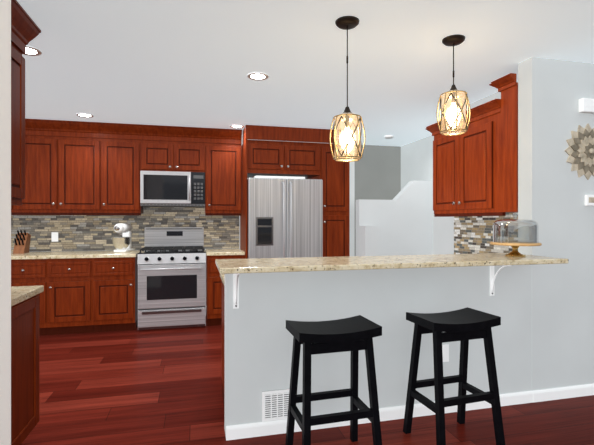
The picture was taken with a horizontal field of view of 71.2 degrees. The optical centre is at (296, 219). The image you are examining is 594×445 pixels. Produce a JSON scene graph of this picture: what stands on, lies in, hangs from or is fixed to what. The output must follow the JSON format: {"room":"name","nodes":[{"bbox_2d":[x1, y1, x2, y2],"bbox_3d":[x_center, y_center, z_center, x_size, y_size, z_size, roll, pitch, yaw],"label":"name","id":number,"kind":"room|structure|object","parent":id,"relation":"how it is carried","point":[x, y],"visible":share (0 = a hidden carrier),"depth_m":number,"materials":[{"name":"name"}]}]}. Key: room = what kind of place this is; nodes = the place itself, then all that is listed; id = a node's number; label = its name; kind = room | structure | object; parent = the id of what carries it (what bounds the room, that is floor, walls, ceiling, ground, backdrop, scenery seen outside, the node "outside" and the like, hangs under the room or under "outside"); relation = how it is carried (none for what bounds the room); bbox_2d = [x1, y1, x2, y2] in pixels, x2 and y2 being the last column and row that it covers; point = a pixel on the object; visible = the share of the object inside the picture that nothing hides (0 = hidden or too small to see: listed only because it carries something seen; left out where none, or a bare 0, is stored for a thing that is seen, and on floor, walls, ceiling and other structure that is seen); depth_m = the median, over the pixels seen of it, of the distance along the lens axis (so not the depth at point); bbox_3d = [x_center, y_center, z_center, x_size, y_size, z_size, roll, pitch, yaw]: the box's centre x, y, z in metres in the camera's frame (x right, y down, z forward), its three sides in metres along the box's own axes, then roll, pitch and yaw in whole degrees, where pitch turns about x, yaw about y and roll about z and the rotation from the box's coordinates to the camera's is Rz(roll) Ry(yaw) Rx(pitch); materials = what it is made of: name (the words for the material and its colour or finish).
{"room":"kitchen","nodes":[
{"label":"kitchen","id":0,"kind":"room"},
{"bbox_2d":[0,0,10,444],"bbox_3d":[-3.627,0.065,0.826,5.344,2.420,0.122,0,0,-14],"label":"wall","id":1,"kind":"structure","parent":0,"point":[5,222],"depth_m":1.43,"materials":[{"name":"grey paint"}]},
{"bbox_2d":[11,0,40,204],"bbox_3d":[-1.619,-0.613,1.934,0.420,1.056,1.065,0,0,-14],"label":"upper cabinet","id":2,"kind":"object","parent":1,"relation":"attached to","point":[25,30],"visible":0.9,"depth_m":2.31,"materials":[{"name":"brown wood"}]},
{"bbox_2d":[39,136,332,251],"bbox_3d":[-3.279,0.065,5.093,8.040,2.420,0.140,0,0,-14],"label":"wall","id":3,"kind":"structure","parent":0,"point":[239,216],"depth_m":5.63,"materials":[{"name":"grey paint"}]},
{"bbox_2d":[11,205,18,213],"bbox_3d":[-3.467,-0.613,4.791,0.591,1.056,0.334,0,0,-14],"label":"upper cabinet","id":4,"kind":"object","parent":3,"relation":"attached to","point":[14,208],"depth_m":4.70,"materials":[{"name":"brown wood"}]},
{"bbox_2d":[19,118,106,213],"bbox_3d":[-2.802,-0.613,4.953,1.051,1.056,0.334,0,0,-14],"label":"upper cabinet","id":5,"kind":"object","parent":3,"relation":"attached to","point":[81,168],"depth_m":4.81,"materials":[{"name":"brown wood"}]},
{"bbox_2d":[11,207,238,251],"bbox_3d":[-2.493,0.029,5.207,3.522,0.708,0.009,0,0,-14],"label":"backsplash","id":6,"kind":"structure","parent":3,"relation":"attached to","point":[86,232],"depth_m":5.23,"materials":[{"name":"stone"}]},
{"bbox_2d":[51,232,57,241],"bbox_3d":[-2.965,0.207,5.082,0.075,0.115,0.008,0,0,-14],"label":"electrical outlet","id":7,"kind":"object","parent":6,"relation":"attached to","point":[54,236],"visible":1,"depth_m":5.08,"materials":[{"name":"white plastic"}]},
{"bbox_2d":[107,123,143,213],"bbox_3d":[-2.175,-0.613,5.106,0.511,1.056,0.334,0,0,-14],"label":"upper cabinet","id":8,"kind":"object","parent":3,"relation":"attached to","point":[124,141],"depth_m":4.96,"materials":[{"name":"brown wood"}]},
{"bbox_2d":[143,126,206,173],"bbox_3d":[-1.556,-0.868,5.257,0.764,0.546,0.334,0,0,-14],"label":"upper cabinet","id":9,"kind":"object","parent":3,"relation":"attached to","point":[165,148],"depth_m":5.10,"materials":[{"name":"brown wood"}]},
{"bbox_2d":[140,171,204,206],"bbox_3d":[-1.544,-0.378,5.210,0.756,0.424,0.432,0,0,-14],"label":"microwave","id":10,"kind":"object","parent":9,"relation":"attached to","point":[170,189],"visible":1,"depth_m":5.04,"materials":[{"name":"silver metal"}]},
{"bbox_2d":[205,128,241,213],"bbox_3d":[-0.965,-0.613,5.401,0.452,1.056,0.334,0,0,-14],"label":"upper cabinet","id":11,"kind":"object","parent":3,"relation":"attached to","point":[223,176],"depth_m":5.24,"materials":[{"name":"brown wood"}]},
{"bbox_2d":[17,0,593,146],"bbox_3d":[-0.343,-1.185,3.519,13.000,0.080,13.000,0,0,-14],"label":"ceiling","id":12,"kind":"structure","parent":0,"point":[188,63],"depth_m":2.92,"materials":[{"name":"white paint"}]},
{"bbox_2d":[24,46,41,55],"bbox_3d":[-1.818,-1.141,2.795,0.172,0.008,0.172,0,0,-14],"label":"recessed light","id":13,"kind":"object","parent":12,"relation":"in","point":[31,51],"visible":0.5,"depth_m":2.81,"materials":[{"name":"white"}]},
{"bbox_2d":[76,113,93,117],"bbox_3d":[-2.312,-1.141,4.525,0.172,0.008,0.172,0,0,-14],"label":"recessed light","id":14,"kind":"object","parent":12,"relation":"in","point":[86,115],"visible":1,"depth_m":4.53,"materials":[{"name":"white"}]},
{"bbox_2d":[230,124,243,127],"bbox_3d":[-0.731,-1.141,5.055,0.172,0.008,0.172,0,0,-14],"label":"recessed light","id":15,"kind":"object","parent":12,"relation":"in","point":[237,126],"visible":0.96,"depth_m":5.06,"materials":[{"name":"white"}]},
{"bbox_2d":[247,72,268,79],"bbox_3d":[-0.310,-1.141,3.300,0.172,0.008,0.172,0,0,-14],"label":"recessed light","id":16,"kind":"object","parent":12,"relation":"in","point":[258,76],"visible":1,"depth_m":3.29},
{"bbox_2d":[329,16,365,161],"bbox_3d":[0.290,-0.745,2.395,0.196,0.800,0.196,0,0,-14],"label":"pendant light","id":17,"kind":"object","parent":12,"relation":"hanging from","point":[347,23],"visible":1,"depth_m":2.37,"materials":[{"name":"beige glass"}]},
{"bbox_2d":[384,135,393,138],"bbox_3d":[1.254,-1.129,5.658,0.130,0.030,0.130,0,0,-14],"label":"smoke detector","id":18,"kind":"object","parent":12,"relation":"attached to","point":[389,136],"visible":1,"depth_m":5.62,"materials":[{"name":"white plastic"}]},
{"bbox_2d":[436,34,470,135],"bbox_3d":[0.992,-0.846,2.630,0.196,0.596,0.196,0,0,-14],"label":"pendant light","id":19,"kind":"object","parent":12,"relation":"hanging from","point":[454,40],"visible":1,"depth_m":2.61,"materials":[{"name":"beige glass"}]},
{"bbox_2d":[21,321,593,444],"bbox_3d":[-0.343,1.305,3.519,13.000,0.060,13.000,0,0,-14],"label":"floor","id":20,"kind":"structure","parent":0,"point":[149,387],"depth_m":2.81,"materials":[{"name":"red wood"}]},
{"bbox_2d":[11,285,43,444],"bbox_3d":[-1.597,0.830,1.906,0.460,0.890,1.000,0,0,-14],"label":"base cabinet","id":21,"kind":"object","parent":20,"relation":"on","point":[24,360],"visible":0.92,"depth_m":2.21,"materials":[{"name":"brown wood"}]},
{"bbox_2d":[11,258,98,335],"bbox_3d":[-2.790,0.850,4.809,1.042,0.850,0.619,0,0,-14],"label":"base cabinet","id":22,"kind":"object","parent":20,"relation":"on","point":[89,291],"depth_m":4.56,"materials":[{"name":"brown wood"}]},
{"bbox_2d":[11,250,141,257],"bbox_3d":[-3.003,0.404,4.753,2.258,0.038,0.628,0,0,-14],"label":"countertop","id":23,"kind":"structure","parent":22,"relation":"on","point":[53,254],"depth_m":4.66,"materials":[{"name":"beige stone"}]},
{"bbox_2d":[13,230,30,253],"bbox_3d":[-3.207,0.251,4.841,0.110,0.266,0.224,0,0,-14],"label":"knife block","id":24,"kind":"object","parent":23,"relation":"on","point":[22,243],"visible":1,"depth_m":4.79,"materials":[{"name":"brown wood"}]},
{"bbox_2d":[112,223,133,251],"bbox_3d":[-2.112,0.212,5.022,0.226,0.343,0.340,0,0,-14],"label":"stand mixer","id":25,"kind":"object","parent":23,"relation":"on","point":[122,243],"visible":1,"depth_m":4.93,"materials":[{"name":"white metal"}]},
{"bbox_2d":[99,258,137,331],"bbox_3d":[-2.171,0.850,4.960,0.520,0.850,0.619,0,0,-14],"label":"base cabinet","id":26,"kind":"object","parent":20,"relation":"on","point":[118,277],"depth_m":4.69,"materials":[{"name":"brown wood"}]},
{"bbox_2d":[137,227,205,329],"bbox_3d":[-1.511,0.685,5.077,0.758,1.180,0.705,0,0,-14],"label":"range","id":27,"kind":"object","parent":20,"relation":"on","point":[171,262],"visible":1,"depth_m":4.82,"materials":[{"name":"silver metal"}]},
{"bbox_2d":[222,282,223,402],"bbox_3d":[0.054,0.850,2.966,1.135,0.850,0.591,0,0,-14],"label":"base cabinet","id":28,"kind":"object","parent":20,"relation":"on","point":[222,282],"depth_m":2.89,"materials":[{"name":"brown wood"}]},
{"bbox_2d":[205,248,244,325],"bbox_3d":[-0.919,0.830,5.250,0.454,0.890,0.649,0,0,-14],"label":"base cabinet","id":29,"kind":"object","parent":20,"relation":"on","point":[213,298],"visible":0.35,"depth_m":4.94,"materials":[{"name":"brown wood"}]},
{"bbox_2d":[247,176,322,258],"bbox_3d":[-0.204,0.373,5.327,0.914,1.803,0.801,0,0,-14],"label":"fridge","id":30,"kind":"object","parent":20,"relation":"on","point":[284,216],"visible":0.48,"depth_m":4.99,"materials":[{"name":"silver metal"}]},
{"bbox_2d":[240,125,350,258],"bbox_3d":[-0.040,0.067,5.455,1.342,2.416,0.668,0,0,-14],"label":"surround","id":31,"kind":"object","parent":20,"relation":"on","point":[281,155],"visible":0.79,"depth_m":5.21,"materials":[{"name":"brown wood"}]},
{"bbox_2d":[285,315,381,444],"bbox_3d":[0.186,0.910,2.192,0.449,0.730,0.379,0,0,-14],"label":"stool","id":32,"kind":"object","parent":20,"relation":"on","point":[354,335],"visible":1,"depth_m":2.12,"materials":[{"name":"black paint"}]},
{"bbox_2d":[403,307,504,444],"bbox_3d":[0.895,0.910,2.395,0.440,0.730,0.364,0,0,-18],"label":"stool","id":33,"kind":"object","parent":20,"relation":"on","point":[463,326],"visible":1,"depth_m":2.33,"materials":[{"name":"black paint"}]},
{"bbox_2d":[337,133,354,255],"bbox_3d":[0.642,0.065,5.718,0.125,2.420,0.498,0,0,-14],"label":"wall","id":34,"kind":"structure","parent":0,"point":[352,208],"depth_m":5.49,"materials":[{"name":"grey paint"}]},
{"bbox_2d":[355,144,400,255],"bbox_3d":[1.715,0.065,6.563,2.360,2.420,0.140,0,0,-14],"label":"wall","id":35,"kind":"structure","parent":0,"point":[377,172],"depth_m":6.37,"materials":[{"name":"grey paint"}]},
{"bbox_2d":[356,181,432,255],"bbox_3d":[1.323,0.375,5.427,1.056,1.800,0.320,0,0,-14],"label":"wall","id":36,"kind":"structure","parent":0,"point":[401,223],"depth_m":5.48,"materials":[{"name":"grey paint"}]},
{"bbox_2d":[224,57,593,435],"bbox_3d":[2.890,0.065,3.283,6.830,2.420,0.130,0,0,-14],"label":"wall","id":37,"kind":"structure","parent":0,"point":[543,335],"depth_m":2.82,"materials":[{"name":"grey paint"}]},
{"bbox_2d":[233,273,239,308],"bbox_3d":[-0.333,0.397,2.329,0.032,0.240,0.200,0,0,-14],"label":"bracket","id":38,"kind":"object","parent":37,"relation":"attached to","point":[235,291],"visible":0.85,"depth_m":2.42,"materials":[{"name":"silver metal"}]},
{"bbox_2d":[262,389,289,421],"bbox_3d":[-0.118,1.105,2.479,0.183,0.176,0.010,0,0,-14],"label":"air vent","id":39,"kind":"object","parent":37,"relation":"in","point":[275,404],"visible":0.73,"depth_m":2.47,"materials":[{"name":"grey metal"}]},
{"bbox_2d":[215,253,568,273],"bbox_3d":[0.603,0.260,2.607,2.171,0.030,0.500,0,0,-14],"label":"countertop","id":40,"kind":"structure","parent":37,"relation":"on","point":[256,265],"depth_m":2.45,"materials":[{"name":"stone"}]},
{"bbox_2d":[490,212,541,256],"bbox_3d":[1.477,0.096,2.809,0.314,0.296,0.314,0,0,-14],"label":"cake stand","id":41,"kind":"object","parent":40,"relation":"on","point":[532,236],"visible":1,"depth_m":2.74,"materials":[{"name":"clear glass"}]},
{"bbox_2d":[226,383,593,440],"bbox_3d":[2.907,1.236,3.213,6.830,0.078,0.016,0,0,-14],"label":"baseboard","id":42,"kind":"structure","parent":37,"relation":"attached to","point":[250,430],"depth_m":2.69,"materials":[{"name":"white wood"}]},
{"bbox_2d":[442,344,448,361],"bbox_3d":[0.975,0.882,2.746,0.070,0.115,0.008,0,0,-14],"label":"electrical outlet plate","id":43,"kind":"object","parent":37,"relation":"attached to","point":[445,349],"visible":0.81,"depth_m":2.75,"materials":[{"name":"white plastic"}]},
{"bbox_2d":[490,265,511,295],"bbox_3d":[1.356,0.397,2.740,0.032,0.240,0.200,0,0,-14],"label":"bracket","id":44,"kind":"object","parent":37,"relation":"attached to","point":[492,278],"visible":0.88,"depth_m":2.83,"materials":[{"name":"white metal"}]},
{"bbox_2d":[564,123,593,179],"bbox_3d":[2.121,-0.497,3.005,0.410,0.410,0.043,0,0,-14],"label":"art","id":45,"kind":"object","parent":37,"relation":"attached to","point":[579,150],"visible":1,"depth_m":2.99,"materials":[{"name":"white wood"}]},
{"bbox_2d":[579,98,593,113],"bbox_3d":[2.129,-0.825,3.007,0.180,0.100,0.042,0,0,-14],"label":"door chime","id":46,"kind":"object","parent":37,"relation":"attached to","point":[586,105],"visible":1,"depth_m":2.98,"materials":[{"name":"white plastic"}]},
{"bbox_2d":[585,195,593,205],"bbox_3d":[2.151,-0.143,3.022,0.120,0.080,0.024,0,0,-14],"label":"thermostat","id":47,"kind":"object","parent":37,"relation":"attached to","point":[589,200],"visible":1,"depth_m":3.00,"materials":[{"name":"white plastic"}]},
{"bbox_2d":[401,135,432,189],"bbox_3d":[1.857,0.065,5.768,0.140,2.420,1.468,0,0,-14],"label":"wall","id":48,"kind":"structure","parent":0,"point":[417,160],"depth_m":5.97,"materials":[{"name":"grey paint"}]},
{"bbox_2d":[433,92,500,253],"bbox_3d":[2.021,0.065,4.095,0.615,2.420,1.856,0,0,-14],"label":"wall","id":49,"kind":"structure","parent":0,"point":[443,235],"depth_m":4.71,"materials":[{"name":"grey paint"}]},
{"bbox_2d":[426,73,517,216],"bbox_3d":[1.601,-0.552,3.640,0.392,1.041,1.168,0,0,-14],"label":"upper cabinet","id":50,"kind":"object","parent":49,"relation":"attached to","point":[475,169],"visible":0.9,"depth_m":3.39,"materials":[{"name":"brown wood"}]},
{"bbox_2d":[454,213,517,253],"bbox_3d":[1.788,0.162,3.729,0.008,0.443,1.240,0,0,-14],"label":"backsplash","id":51,"kind":"structure","parent":49,"relation":"attached to","point":[473,234],"depth_m":3.95,"materials":[{"name":"multicoloured glass"}]}
]}

